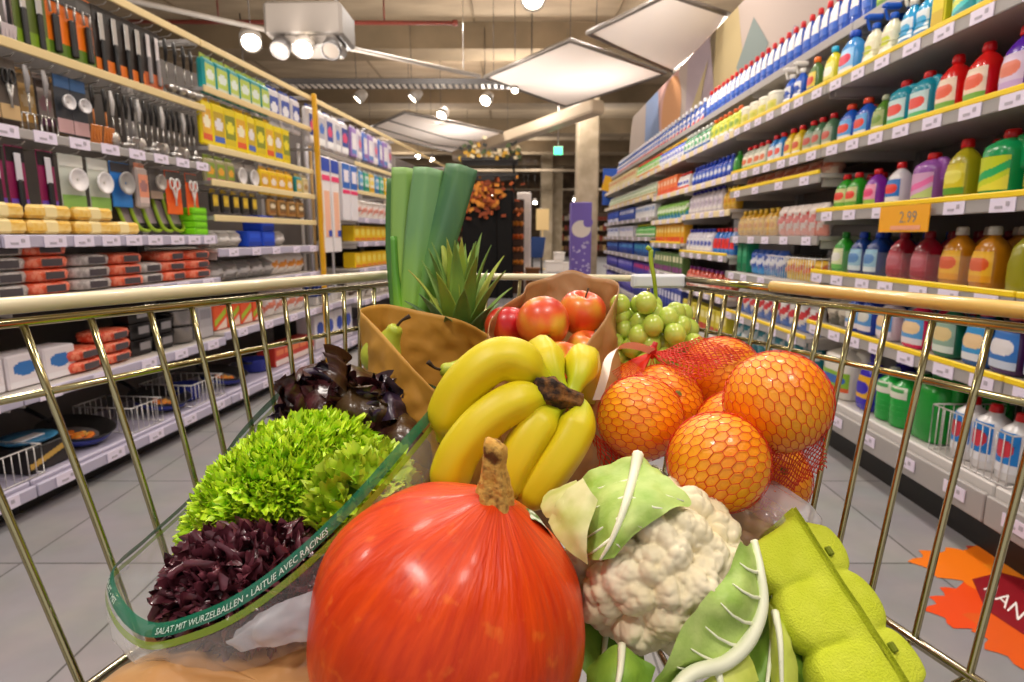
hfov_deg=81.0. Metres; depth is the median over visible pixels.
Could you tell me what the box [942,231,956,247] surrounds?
detergent bottle
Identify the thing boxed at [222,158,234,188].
pack
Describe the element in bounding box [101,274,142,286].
pack
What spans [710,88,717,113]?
detergent bottle
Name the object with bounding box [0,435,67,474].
carton
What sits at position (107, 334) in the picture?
pack
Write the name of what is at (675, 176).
print
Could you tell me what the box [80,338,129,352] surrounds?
pack
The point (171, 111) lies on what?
utensil
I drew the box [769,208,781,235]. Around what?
detergent bottle
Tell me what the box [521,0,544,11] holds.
spotlight
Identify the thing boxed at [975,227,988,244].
detergent bottle
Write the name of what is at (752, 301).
pouch
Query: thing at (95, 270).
pack
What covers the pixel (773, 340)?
pouch
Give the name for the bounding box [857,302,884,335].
detergent bottle
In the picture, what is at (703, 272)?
detergent bottle
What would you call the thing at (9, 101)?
tool
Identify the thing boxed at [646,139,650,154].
detergent bottle
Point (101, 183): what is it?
tool
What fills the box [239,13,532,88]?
cable tray
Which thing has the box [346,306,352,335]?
print
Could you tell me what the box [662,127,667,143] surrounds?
detergent bottle
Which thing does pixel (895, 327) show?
detergent bottle
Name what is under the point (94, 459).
bay
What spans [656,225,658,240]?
pack
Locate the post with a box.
[311,93,326,361]
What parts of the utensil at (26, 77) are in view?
handle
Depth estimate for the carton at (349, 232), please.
5.56 m
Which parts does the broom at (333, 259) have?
handle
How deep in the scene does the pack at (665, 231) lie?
6.35 m
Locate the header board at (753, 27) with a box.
[629,0,843,154]
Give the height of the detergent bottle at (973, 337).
0.198 m
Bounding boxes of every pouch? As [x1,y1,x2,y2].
[657,206,661,219]
[660,205,664,219]
[663,204,668,218]
[666,204,670,218]
[669,203,674,218]
[672,202,678,217]
[675,202,680,217]
[679,201,685,216]
[683,200,689,214]
[737,288,746,311]
[737,323,743,342]
[741,324,750,343]
[743,289,753,313]
[749,290,760,315]
[750,249,760,273]
[752,329,758,353]
[756,250,766,274]
[757,330,766,353]
[758,291,767,318]
[763,250,773,275]
[763,293,775,320]
[765,333,774,349]
[769,250,780,276]
[771,295,782,323]
[773,336,784,351]
[776,251,792,277]
[777,206,790,235]
[779,303,789,326]
[785,206,796,235]
[785,258,797,279]
[788,304,798,329]
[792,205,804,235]
[793,259,807,280]
[794,343,807,357]
[798,305,811,332]
[799,204,812,235]
[803,260,817,282]
[805,347,825,372]
[807,203,821,235]
[808,307,827,336]
[814,260,831,282]
[815,202,833,235]
[827,299,841,324]
[838,300,850,326]
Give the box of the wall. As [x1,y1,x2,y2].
[472,174,608,236]
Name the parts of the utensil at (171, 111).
handle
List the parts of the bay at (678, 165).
price rail, price rail, price rail, price rail, price rail, shelf, shelf, price rail, shelf, shelf, shelf, panel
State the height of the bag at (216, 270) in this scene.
0.120 m
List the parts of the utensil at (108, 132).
handle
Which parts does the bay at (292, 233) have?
panel, rail arm, rail arm, shelf, hook rail, hook rail, price rail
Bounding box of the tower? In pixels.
[458,135,524,297]
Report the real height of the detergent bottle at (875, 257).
0.198 m
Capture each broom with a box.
[296,143,318,304]
[304,147,315,288]
[308,145,329,303]
[313,152,333,300]
[327,156,340,297]
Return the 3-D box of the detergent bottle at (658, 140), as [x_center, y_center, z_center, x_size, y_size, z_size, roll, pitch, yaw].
[1.800,-2.422,7.296,0.074,0.234,0.100,1,10,3]
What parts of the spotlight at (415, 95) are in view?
suspension rod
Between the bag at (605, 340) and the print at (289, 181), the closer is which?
the bag at (605, 340)
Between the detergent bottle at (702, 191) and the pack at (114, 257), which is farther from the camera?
the detergent bottle at (702, 191)
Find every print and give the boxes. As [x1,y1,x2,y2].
[9,0,13,25]
[17,82,37,123]
[28,439,67,473]
[36,87,55,127]
[44,344,75,379]
[138,174,149,202]
[194,208,206,213]
[195,215,206,220]
[196,221,207,227]
[196,228,207,233]
[202,108,212,140]
[205,62,215,88]
[206,162,215,179]
[213,111,224,143]
[213,195,218,208]
[217,68,228,93]
[217,164,225,180]
[223,196,228,209]
[225,115,236,146]
[228,166,234,181]
[230,74,239,98]
[233,197,238,209]
[236,119,246,149]
[240,79,250,102]
[243,198,248,210]
[247,122,255,151]
[248,231,261,245]
[251,84,260,106]
[252,199,256,211]
[256,126,265,153]
[261,88,269,110]
[261,173,268,186]
[262,216,273,229]
[266,129,273,156]
[269,95,279,123]
[270,175,276,188]
[270,201,275,212]
[274,132,282,158]
[275,346,284,365]
[278,176,285,189]
[280,202,285,213]
[281,100,290,127]
[283,135,290,160]
[284,346,288,362]
[287,178,292,190]
[289,203,295,214]
[292,343,300,358]
[293,105,300,131]
[297,180,301,192]
[299,204,303,214]
[299,342,306,355]
[303,181,308,193]
[306,340,313,352]
[309,113,313,140]
[315,315,324,348]
[318,117,325,144]
[327,121,333,147]
[329,312,334,342]
[330,160,340,236]
[335,124,340,149]
[335,309,342,339]
[342,128,348,152]
[342,163,349,193]
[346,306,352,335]
[350,165,357,195]
[351,132,356,154]
[354,226,359,240]
[356,253,360,267]
[358,135,361,155]
[360,174,363,188]
[364,138,367,158]
[365,176,368,189]
[367,252,371,265]
[369,140,373,160]
[370,177,374,190]
[374,142,377,161]
[376,179,378,191]
[379,145,382,163]
[380,180,383,192]
[382,251,385,263]
[384,147,387,165]
[389,149,391,166]
[572,220,590,237]
[572,241,589,272]
[583,218,592,226]
[601,175,612,191]
[654,252,656,267]
[656,226,657,240]
[657,252,659,268]
[661,288,663,303]
[665,253,668,270]
[669,254,671,271]
[670,289,673,302]
[673,175,676,190]
[676,224,679,241]
[677,291,680,301]
[679,256,681,273]
[681,224,683,242]
[692,303,694,318]
[700,306,704,327]
[704,308,707,327]
[710,311,714,329]
[722,317,725,332]
[737,244,741,269]
[742,244,746,270]
[930,0,943,26]
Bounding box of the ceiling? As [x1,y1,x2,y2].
[85,0,743,173]
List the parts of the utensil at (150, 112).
handle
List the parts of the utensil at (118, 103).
handle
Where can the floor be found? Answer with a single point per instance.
(59, 535)
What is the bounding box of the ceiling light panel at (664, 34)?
[586,0,731,72]
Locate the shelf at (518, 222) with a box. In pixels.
[513,199,523,293]
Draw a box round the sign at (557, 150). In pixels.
[553,105,562,155]
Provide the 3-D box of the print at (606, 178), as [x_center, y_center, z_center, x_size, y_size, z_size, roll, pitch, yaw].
[1.764,-2.737,10.532,0.393,0.336,0.004,0,10,1]
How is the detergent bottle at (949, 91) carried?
on the bay at (986, 118)
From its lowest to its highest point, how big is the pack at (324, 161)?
0.740 m
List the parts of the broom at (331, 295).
handle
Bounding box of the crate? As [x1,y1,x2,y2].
[525,267,539,284]
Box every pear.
[360,314,410,369]
[426,359,457,376]
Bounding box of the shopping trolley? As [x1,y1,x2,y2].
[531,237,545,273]
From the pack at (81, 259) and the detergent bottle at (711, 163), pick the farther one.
the detergent bottle at (711, 163)
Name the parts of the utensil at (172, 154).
handle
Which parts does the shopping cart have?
floor rail, floor rail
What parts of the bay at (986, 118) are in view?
shelf, price rail, shelf, price rail, price rail, price rail, price rail, shelf, price rail, shelf, shelf, panel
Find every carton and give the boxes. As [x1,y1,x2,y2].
[0,350,39,390]
[0,359,5,393]
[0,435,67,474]
[17,343,75,379]
[178,214,206,220]
[180,228,207,234]
[181,221,207,227]
[183,207,206,214]
[194,307,212,339]
[257,346,284,366]
[269,342,288,362]
[275,339,300,358]
[283,336,306,356]
[292,334,313,353]
[296,313,324,349]
[321,310,334,343]
[332,307,342,341]
[339,305,352,336]
[342,225,359,240]
[343,252,360,267]
[359,226,365,240]
[360,251,371,266]
[360,252,366,266]
[365,226,370,240]
[370,226,375,240]
[371,251,376,265]
[374,250,385,264]
[375,226,380,240]
[376,251,381,264]
[380,227,384,240]
[545,260,562,271]
[553,252,564,260]
[563,262,568,270]
[748,507,925,681]
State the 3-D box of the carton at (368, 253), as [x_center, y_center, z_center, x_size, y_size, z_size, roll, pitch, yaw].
[-1.474,-0.814,5.956,0.121,0.145,0.140,1,10,6]
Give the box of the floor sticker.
[908,545,1023,669]
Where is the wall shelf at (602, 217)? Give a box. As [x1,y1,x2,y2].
[597,213,616,256]
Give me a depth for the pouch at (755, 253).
4.02 m
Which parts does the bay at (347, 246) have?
panel, shelf, shelf, shelf, shelf, price rail, hook rail, price rail, rail arm, price rail, hook rail, hook rail, price rail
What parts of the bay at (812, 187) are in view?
price rail, price rail, price rail, price rail, price rail, price rail, shelf, shelf, price rail, shelf, shelf, shelf, shelf, shelf, panel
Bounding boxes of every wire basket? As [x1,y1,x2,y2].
[0,441,44,490]
[72,395,163,432]
[139,372,224,406]
[764,255,831,283]
[928,403,1023,487]
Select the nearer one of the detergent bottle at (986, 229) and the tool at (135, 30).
the detergent bottle at (986, 229)
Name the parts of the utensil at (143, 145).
handle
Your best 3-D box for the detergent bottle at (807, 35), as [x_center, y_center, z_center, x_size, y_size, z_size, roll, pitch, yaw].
[1.749,-1.771,3.512,0.074,0.256,0.086,1,10,3]
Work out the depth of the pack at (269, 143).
4.00 m
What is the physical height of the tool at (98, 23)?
0.306 m
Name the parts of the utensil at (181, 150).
handle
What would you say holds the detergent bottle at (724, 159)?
on the bay at (727, 144)
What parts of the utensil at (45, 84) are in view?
handle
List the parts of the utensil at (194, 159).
handle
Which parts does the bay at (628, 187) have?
price rail, price rail, price rail, price rail, price rail, price rail, shelf, shelf, price rail, shelf, shelf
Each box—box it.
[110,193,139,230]
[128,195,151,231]
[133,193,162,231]
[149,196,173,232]
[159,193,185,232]
[211,305,226,330]
[226,303,239,327]
[236,231,261,246]
[239,302,251,323]
[242,215,273,230]
[251,301,262,320]
[260,231,274,245]
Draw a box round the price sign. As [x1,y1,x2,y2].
[878,203,930,231]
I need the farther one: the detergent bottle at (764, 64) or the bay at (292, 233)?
the bay at (292, 233)
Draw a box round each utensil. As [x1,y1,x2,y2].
[2,0,16,39]
[14,58,42,130]
[15,65,59,135]
[84,79,101,143]
[85,84,114,144]
[85,86,120,146]
[94,88,134,148]
[94,90,132,142]
[107,92,140,149]
[113,94,146,151]
[114,97,159,153]
[127,98,156,147]
[134,100,164,154]
[134,102,169,156]
[140,104,181,157]
[146,106,179,152]
[152,107,185,158]
[158,34,178,92]
[158,109,190,160]
[159,38,188,95]
[159,43,196,98]
[164,111,201,161]
[168,46,203,100]
[169,112,199,156]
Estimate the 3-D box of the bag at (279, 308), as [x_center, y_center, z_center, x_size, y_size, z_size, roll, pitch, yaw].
[-1.691,-0.284,4.306,0.126,0.170,0.150,1,10,6]
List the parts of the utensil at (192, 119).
handle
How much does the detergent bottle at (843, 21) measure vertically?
0.256 m
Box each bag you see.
[102,637,309,681]
[105,373,435,662]
[196,230,218,247]
[205,261,223,277]
[212,230,229,247]
[218,260,237,280]
[225,231,240,246]
[232,259,250,278]
[245,258,262,277]
[255,258,273,275]
[258,254,278,274]
[258,291,275,316]
[270,290,282,313]
[274,231,284,245]
[274,253,287,273]
[281,289,295,310]
[283,253,295,272]
[292,252,303,271]
[292,288,303,308]
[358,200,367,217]
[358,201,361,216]
[359,304,501,484]
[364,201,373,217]
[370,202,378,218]
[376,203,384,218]
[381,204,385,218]
[485,270,621,541]
[592,336,835,520]
[730,480,821,545]
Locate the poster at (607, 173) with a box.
[601,169,617,204]
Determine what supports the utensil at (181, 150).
hanging from the bay at (94, 459)
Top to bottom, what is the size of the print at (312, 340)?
0.129 m
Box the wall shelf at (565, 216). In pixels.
[562,213,569,256]
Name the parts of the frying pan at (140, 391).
handle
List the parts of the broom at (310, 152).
handle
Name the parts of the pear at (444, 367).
stem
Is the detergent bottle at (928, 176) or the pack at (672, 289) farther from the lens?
the pack at (672, 289)
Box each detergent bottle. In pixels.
[641,224,645,236]
[644,141,648,155]
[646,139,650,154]
[649,138,653,152]
[650,157,654,170]
[651,136,655,151]
[652,227,655,236]
[654,134,658,149]
[654,181,657,193]
[655,154,659,168]
[657,132,661,147]
[659,129,664,145]
[659,151,664,166]
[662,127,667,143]
[662,150,666,164]
[664,148,669,163]
[665,125,670,142]
[667,147,672,162]
[668,122,674,140]
[669,145,674,161]
[672,120,677,137]
[672,144,677,159]
[675,117,681,135]
[675,142,680,158]
[678,140,684,156]
[678,174,683,189]
[679,114,685,133]
[680,173,685,188]
[681,138,687,155]
[683,111,689,130]
[683,172,688,187]
[684,136,690,154]
[686,171,692,186]
[686,266,693,284]
[687,108,693,127]
[687,134,693,152]
[687,229,693,249]
[689,192,696,213]
[690,229,697,249]
[690,266,697,285]
[691,105,697,125]
[691,132,697,150]
[692,168,698,185]
[692,191,699,213]
[693,229,700,250]
[693,267,701,285]
[694,130,701,149]
[695,101,702,122]
[696,166,702,184]
[696,190,703,212]
[696,229,704,250]
[698,127,705,147]
[698,268,705,286]
[699,165,705,183]
[700,98,707,119]
[700,189,707,212]
[700,229,708,250]
[702,125,709,145]
[702,268,710,286]
[703,163,709,181]
[704,188,712,211]
[704,229,712,251]
[706,91,713,115]
[706,123,713,143]
[706,162,713,181]
[706,269,714,287]
[708,187,716,211]
[708,229,716,251]
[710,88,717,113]
[710,120,718,141]
[710,160,717,179]
[711,270,720,287]
[713,85,720,111]
[713,186,721,210]
[713,228,720,252]
[714,159,721,178]
[715,117,723,138]
[715,271,724,288]
[717,82,725,108]
[717,185,727,209]
[717,228,725,252]
[718,157,726,177]
[719,114,728,136]
[721,79,729,106]
[721,228,729,252]
[722,155,730,176]
[723,187,731,209]
[724,112,732,134]
[725,228,733,254]
[726,75,733,102]
[726,279,739,296]
[727,153,735,174]
[727,186,735,208]
[729,108,738,131]
[729,228,738,254]
[730,72,738,100]
[732,185,743,208]
[733,151,743,170]
[734,105,743,126]
[735,68,743,97]
[738,211,748,235]
[739,64,748,94]
[741,106,749,122]
[742,147,752,167]
[743,211,753,235]
[744,61,753,91]
[747,145,758,166]
[747,210,758,235]
[749,101,758,118]
[750,56,759,87]
[753,142,765,164]
[753,209,763,235]
[755,52,764,84]
[758,96,767,114]
[758,209,769,235]
[759,140,771,162]
[760,48,770,81]
[764,208,775,235]
[766,43,777,77]
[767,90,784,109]
[767,135,779,160]
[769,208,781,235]
[773,37,784,72]
[774,132,787,158]
[780,32,791,68]
[783,128,797,155]
[787,26,798,63]
[792,125,806,152]
[794,21,806,59]
[802,14,815,54]
[802,120,817,149]
[806,56,824,89]
[810,7,823,48]
[811,117,826,146]
[819,0,833,43]
[821,113,839,144]
[823,46,840,81]
[823,346,870,400]
[828,0,842,37]
[831,232,853,271]
[834,174,851,206]
[837,104,857,139]
[838,0,851,30]
[838,29,865,73]
[845,172,866,205]
[845,301,864,331]
[847,232,870,273]
[849,0,861,23]
[853,97,876,134]
[855,353,884,411]
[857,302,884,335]
[861,0,876,16]
[863,168,887,203]
[863,232,890,276]
[866,174,873,181]
[871,94,890,128]
[874,366,901,421]
[875,304,905,341]
[881,356,917,370]
[884,162,911,201]
[884,232,894,245]
[885,232,915,278]
[886,79,916,124]
[888,372,915,428]
[895,363,916,372]
[901,308,936,349]
[908,70,942,117]
[909,231,943,282]
[910,152,950,199]
[911,374,968,444]
[924,370,931,376]
[932,311,966,358]
[934,54,969,109]
[938,227,976,285]
[938,310,967,316]
[941,231,951,245]
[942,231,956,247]
[943,138,981,196]
[950,396,987,460]
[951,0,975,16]
[961,315,996,367]
[961,382,1014,421]
[962,40,1003,101]
[968,226,1011,289]
[970,403,1012,471]
[972,231,978,240]
[974,231,983,242]
[974,314,1003,320]
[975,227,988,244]
[977,128,1023,192]
[988,318,1023,376]
[994,412,1023,484]
[998,25,1023,90]
[1003,231,1013,239]
[1004,239,1023,291]
[1007,227,1019,242]
[1009,226,1023,248]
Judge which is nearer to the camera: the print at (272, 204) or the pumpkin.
the pumpkin
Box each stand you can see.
[536,209,548,269]
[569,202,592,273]
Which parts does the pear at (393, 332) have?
stem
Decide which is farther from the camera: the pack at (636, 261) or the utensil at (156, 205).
the pack at (636, 261)
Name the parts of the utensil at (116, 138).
handle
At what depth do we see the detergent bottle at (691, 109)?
5.93 m
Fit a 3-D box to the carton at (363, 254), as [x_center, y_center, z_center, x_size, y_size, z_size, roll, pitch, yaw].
[-1.491,-0.788,5.809,0.121,0.145,0.140,1,10,6]
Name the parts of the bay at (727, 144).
price rail, price rail, price rail, price rail, price rail, shelf, shelf, shelf, price rail, shelf, shelf, shelf, panel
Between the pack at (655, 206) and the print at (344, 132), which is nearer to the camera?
the print at (344, 132)
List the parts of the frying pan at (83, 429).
handle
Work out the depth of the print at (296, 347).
4.52 m
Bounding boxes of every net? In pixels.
[744,452,812,519]
[746,176,757,185]
[755,174,766,183]
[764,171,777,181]
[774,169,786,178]
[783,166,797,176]
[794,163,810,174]
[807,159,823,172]
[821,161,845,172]
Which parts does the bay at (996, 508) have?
price rail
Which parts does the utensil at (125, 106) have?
handle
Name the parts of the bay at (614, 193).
shelf, shelf, price rail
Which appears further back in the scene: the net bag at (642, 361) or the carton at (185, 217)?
the carton at (185, 217)
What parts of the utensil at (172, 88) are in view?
handle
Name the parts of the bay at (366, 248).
panel, rail arm, hook rail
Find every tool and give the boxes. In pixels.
[0,52,21,121]
[0,137,7,202]
[0,141,29,216]
[11,0,33,45]
[23,146,58,205]
[28,0,50,51]
[30,70,76,135]
[44,0,66,56]
[48,75,91,138]
[53,151,88,208]
[60,0,81,62]
[75,0,96,67]
[82,155,113,210]
[89,1,110,72]
[104,8,122,76]
[107,159,135,207]
[116,14,134,80]
[129,19,145,84]
[129,165,166,199]
[140,24,155,87]
[150,29,162,90]
[161,167,182,214]
[180,171,198,214]
[231,160,246,191]
[242,163,258,193]
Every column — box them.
[540,155,552,260]
[552,166,562,259]
[575,96,600,273]
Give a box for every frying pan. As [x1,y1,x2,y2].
[0,429,57,447]
[24,406,116,446]
[116,380,191,410]
[184,358,247,384]
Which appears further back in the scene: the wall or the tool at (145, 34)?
the wall
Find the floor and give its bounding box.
[0,257,1023,681]
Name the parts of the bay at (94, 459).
panel, hook rail, shelf, price rail, shelf, hook rail, price rail, hook rail, rail arm, rail arm, price rail, rail arm, shelf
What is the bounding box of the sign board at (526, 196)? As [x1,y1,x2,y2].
[517,192,530,288]
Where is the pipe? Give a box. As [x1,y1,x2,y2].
[126,0,457,25]
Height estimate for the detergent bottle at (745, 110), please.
0.133 m
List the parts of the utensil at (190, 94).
handle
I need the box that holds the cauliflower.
[540,450,802,681]
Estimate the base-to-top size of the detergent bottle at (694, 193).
0.198 m
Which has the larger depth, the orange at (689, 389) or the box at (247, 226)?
the box at (247, 226)
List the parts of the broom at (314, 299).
handle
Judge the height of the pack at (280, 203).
0.136 m
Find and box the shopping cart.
[0,270,1023,681]
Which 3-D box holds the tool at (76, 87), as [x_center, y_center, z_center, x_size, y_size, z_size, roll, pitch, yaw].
[-1.856,-0.982,2.521,0.186,0.246,0.075,2,10,10]
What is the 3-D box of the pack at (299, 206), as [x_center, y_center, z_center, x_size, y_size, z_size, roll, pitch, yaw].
[-1.634,-0.991,4.482,0.186,0.136,0.100,1,10,5]
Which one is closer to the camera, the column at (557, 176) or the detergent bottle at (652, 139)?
the detergent bottle at (652, 139)
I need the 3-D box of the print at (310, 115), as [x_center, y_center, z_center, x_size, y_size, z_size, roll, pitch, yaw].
[-1.528,-1.640,4.612,0.001,0.196,0.118,1,10,7]
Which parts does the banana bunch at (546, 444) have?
crown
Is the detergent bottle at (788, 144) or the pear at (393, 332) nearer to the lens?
the pear at (393, 332)
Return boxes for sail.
[362,70,507,152]
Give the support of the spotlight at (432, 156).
hanging from the ceiling
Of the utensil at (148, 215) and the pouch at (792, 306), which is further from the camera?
the pouch at (792, 306)
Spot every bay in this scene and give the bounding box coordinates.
[0,0,230,512]
[0,394,36,522]
[131,39,324,414]
[257,96,357,361]
[308,118,396,347]
[360,141,426,306]
[395,156,444,168]
[603,170,644,270]
[614,159,666,307]
[628,144,694,300]
[649,123,732,307]
[678,88,796,337]
[725,22,917,354]
[806,0,1023,556]
[983,292,1023,575]
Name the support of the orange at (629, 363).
in the net bag at (642, 361)
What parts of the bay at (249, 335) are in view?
rail arm, rail arm, rail arm, rail arm, panel, shelf, hook rail, hook rail, hook rail, hook rail, shelf, hook rail, shelf, price rail, price rail, rail arm, price rail, rail arm, rail arm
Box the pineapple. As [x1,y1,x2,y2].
[405,233,511,331]
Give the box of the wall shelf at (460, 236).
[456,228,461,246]
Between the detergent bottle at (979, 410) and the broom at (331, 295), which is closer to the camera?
the detergent bottle at (979, 410)
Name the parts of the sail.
metal frame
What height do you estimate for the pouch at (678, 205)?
0.160 m
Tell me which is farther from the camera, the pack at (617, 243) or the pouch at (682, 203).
the pack at (617, 243)
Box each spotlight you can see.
[239,0,261,52]
[353,57,367,103]
[408,32,422,102]
[429,89,434,161]
[436,76,448,118]
[479,28,493,106]
[511,85,518,93]
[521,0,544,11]
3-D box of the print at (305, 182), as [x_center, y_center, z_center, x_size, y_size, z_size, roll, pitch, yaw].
[-1.560,-1.156,4.547,0.001,0.105,0.076,1,10,7]
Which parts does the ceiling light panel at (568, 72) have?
metal frame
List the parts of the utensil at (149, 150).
handle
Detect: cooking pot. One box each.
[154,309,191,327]
[166,380,200,400]
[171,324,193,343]
[242,356,265,372]
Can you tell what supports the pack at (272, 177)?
hanging from the bay at (249, 335)
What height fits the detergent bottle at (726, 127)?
0.180 m
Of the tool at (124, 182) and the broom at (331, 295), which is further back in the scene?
the broom at (331, 295)
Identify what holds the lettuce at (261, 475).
in the bag at (260, 631)
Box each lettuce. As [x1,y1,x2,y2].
[147,515,334,661]
[172,405,383,554]
[267,344,431,469]
[290,435,424,541]
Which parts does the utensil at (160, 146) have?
handle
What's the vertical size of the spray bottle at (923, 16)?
0.238 m
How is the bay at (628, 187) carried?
on the floor
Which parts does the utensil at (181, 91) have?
handle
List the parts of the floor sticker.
burgundy panel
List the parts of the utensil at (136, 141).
handle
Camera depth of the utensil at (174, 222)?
3.13 m
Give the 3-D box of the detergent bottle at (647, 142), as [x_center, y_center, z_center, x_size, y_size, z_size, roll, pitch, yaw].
[1.810,-2.552,8.037,0.074,0.234,0.101,1,10,4]
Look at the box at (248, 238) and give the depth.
3.82 m
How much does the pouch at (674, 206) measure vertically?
0.160 m
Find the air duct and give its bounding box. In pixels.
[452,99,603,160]
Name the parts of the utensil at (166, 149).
handle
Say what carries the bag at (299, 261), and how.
on the bay at (249, 335)
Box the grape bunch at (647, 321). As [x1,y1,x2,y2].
[610,245,702,367]
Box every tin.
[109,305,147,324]
[110,321,150,340]
[126,336,152,356]
[148,316,172,335]
[150,331,174,350]
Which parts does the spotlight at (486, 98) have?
suspension rod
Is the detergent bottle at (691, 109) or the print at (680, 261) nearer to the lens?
the print at (680, 261)
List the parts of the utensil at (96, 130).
handle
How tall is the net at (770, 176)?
0.090 m
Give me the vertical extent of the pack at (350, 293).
0.200 m
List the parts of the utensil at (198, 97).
handle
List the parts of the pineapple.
crown, crown, crown, crown, crown, crown, crown, crown, crown, crown, crown, crown, crown, crown, crown, crown, crown, crown, crown, crown, crown, crown, crown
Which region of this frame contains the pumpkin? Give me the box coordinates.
[306,437,584,681]
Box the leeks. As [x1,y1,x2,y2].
[385,163,476,312]
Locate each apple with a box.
[485,307,521,338]
[516,296,568,341]
[555,341,573,378]
[561,288,606,333]
[567,329,596,344]
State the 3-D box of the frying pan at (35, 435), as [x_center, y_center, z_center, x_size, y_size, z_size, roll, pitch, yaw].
[-1.941,0.393,2.400,0.204,0.020,0.204,1,10,6]
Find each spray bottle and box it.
[783,67,795,101]
[792,61,808,97]
[861,13,883,62]
[878,2,902,53]
[897,0,920,43]
[912,0,932,36]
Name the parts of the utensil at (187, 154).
handle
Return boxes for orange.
[598,376,683,459]
[621,363,638,378]
[635,365,703,420]
[668,413,770,511]
[681,337,754,401]
[698,392,724,415]
[724,352,833,452]
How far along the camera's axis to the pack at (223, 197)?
3.52 m
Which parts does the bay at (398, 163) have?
panel, hook rail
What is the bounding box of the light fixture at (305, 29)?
[263,0,354,60]
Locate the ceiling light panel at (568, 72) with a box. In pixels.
[483,0,666,107]
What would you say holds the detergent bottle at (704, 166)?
on the bay at (727, 144)
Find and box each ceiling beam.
[438,169,602,171]
[473,188,602,190]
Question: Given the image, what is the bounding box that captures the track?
[126,0,480,77]
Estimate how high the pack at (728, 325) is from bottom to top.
0.200 m
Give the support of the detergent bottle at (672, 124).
on the bay at (648, 178)
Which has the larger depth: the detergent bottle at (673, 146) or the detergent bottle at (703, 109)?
the detergent bottle at (673, 146)
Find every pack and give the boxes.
[0,118,19,126]
[0,202,23,217]
[0,218,25,233]
[0,247,22,256]
[0,257,24,270]
[0,270,25,284]
[0,284,27,297]
[5,0,13,25]
[8,204,70,219]
[9,255,66,268]
[15,67,38,129]
[15,268,67,281]
[16,247,65,255]
[16,280,69,295]
[23,220,70,233]
[31,72,55,133]
[49,77,71,136]
[50,207,111,220]
[56,265,109,277]
[57,253,108,265]
[61,277,111,290]
[66,344,97,361]
[68,221,109,233]
[68,356,100,373]
[75,327,128,342]
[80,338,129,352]
[96,348,130,363]
[99,252,140,263]
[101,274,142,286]
[102,263,140,274]
[108,222,138,233]
[129,162,149,208]
[135,262,161,273]
[136,272,162,283]
[140,251,183,260]
[146,260,185,270]
[157,270,185,280]
[172,250,208,259]
[178,259,208,268]
[179,52,215,95]
[180,268,209,278]
[182,95,212,145]
[191,154,215,185]
[194,58,228,100]
[198,188,219,211]
[201,189,229,212]
[209,99,225,147]
[212,156,225,187]
[215,190,239,213]
[221,103,236,150]
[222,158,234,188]
[224,64,239,104]
[232,107,246,152]
[235,70,250,108]
[236,192,248,213]
[237,193,258,214]
[243,112,255,154]
[243,166,268,194]
[246,75,260,112]
[253,115,265,157]
[255,168,277,195]
[255,196,275,215]
[256,80,269,116]
[261,197,285,216]
[262,119,273,159]
[266,85,279,127]
[272,122,282,161]
[274,169,285,196]
[274,198,295,216]
[278,90,290,131]
[280,126,290,163]
[283,171,292,197]
[289,96,300,135]
[291,173,302,197]
[292,175,308,198]
[294,199,304,217]
[301,103,313,145]
[317,108,325,148]
[320,155,332,252]
[322,111,333,151]
[328,158,341,251]
[331,115,340,153]
[338,119,348,156]
[338,162,350,220]
[344,283,357,295]
[347,124,356,157]
[347,127,361,159]
[349,164,358,220]
[357,169,363,190]
[357,282,365,296]
[361,130,367,161]
[363,170,369,191]
[364,281,371,295]
[367,133,373,163]
[367,172,374,192]
[372,135,377,165]
[374,174,378,193]
[377,138,382,166]
[377,175,384,194]
[377,280,384,292]
[382,140,387,168]
[383,176,387,194]
[387,142,391,169]
[616,242,618,251]
[630,260,637,272]
[631,225,637,236]
[631,242,636,253]
[632,207,636,218]
[634,167,638,178]
[634,243,636,254]
[636,261,642,273]
[638,243,640,255]
[640,262,647,273]
[643,243,645,255]
[644,205,646,216]
[647,204,649,216]
[651,246,659,257]
[652,203,661,215]
[654,251,657,268]
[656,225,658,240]
[657,181,660,195]
[657,251,665,269]
[658,225,661,240]
[658,288,661,298]
[660,252,662,270]
[661,179,663,194]
[661,224,664,240]
[661,288,664,306]
[662,252,666,270]
[663,178,666,193]
[664,224,667,240]
[664,288,667,306]
[665,252,675,271]
[667,177,669,192]
[667,224,670,240]
[667,288,670,305]
[669,176,673,191]
[669,253,672,272]
[670,224,673,241]
[670,288,677,302]
[672,253,676,273]
[673,174,680,190]
[673,223,677,241]
[674,289,677,301]
[675,253,679,273]
[676,223,681,241]
[677,290,688,303]
[679,256,690,274]
[681,223,692,242]
[683,298,696,303]
[692,302,704,319]
[695,303,708,326]
[700,305,715,327]
[704,307,721,329]
[710,309,720,330]
[715,311,720,330]
[722,317,734,333]
[737,243,743,271]
[742,243,758,272]
[876,0,886,6]
[930,0,952,26]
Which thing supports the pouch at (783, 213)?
on the bay at (812, 187)
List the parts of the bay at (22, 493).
shelf, price rail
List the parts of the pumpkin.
stem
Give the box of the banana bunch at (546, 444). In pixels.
[427,335,600,510]
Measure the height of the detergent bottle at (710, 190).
0.198 m
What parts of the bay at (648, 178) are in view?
price rail, price rail, price rail, price rail, price rail, shelf, shelf, shelf, price rail, shelf, shelf, panel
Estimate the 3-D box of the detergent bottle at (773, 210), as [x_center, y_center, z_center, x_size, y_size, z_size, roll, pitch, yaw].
[1.640,-0.749,3.780,0.087,0.170,0.086,0,10,-2]

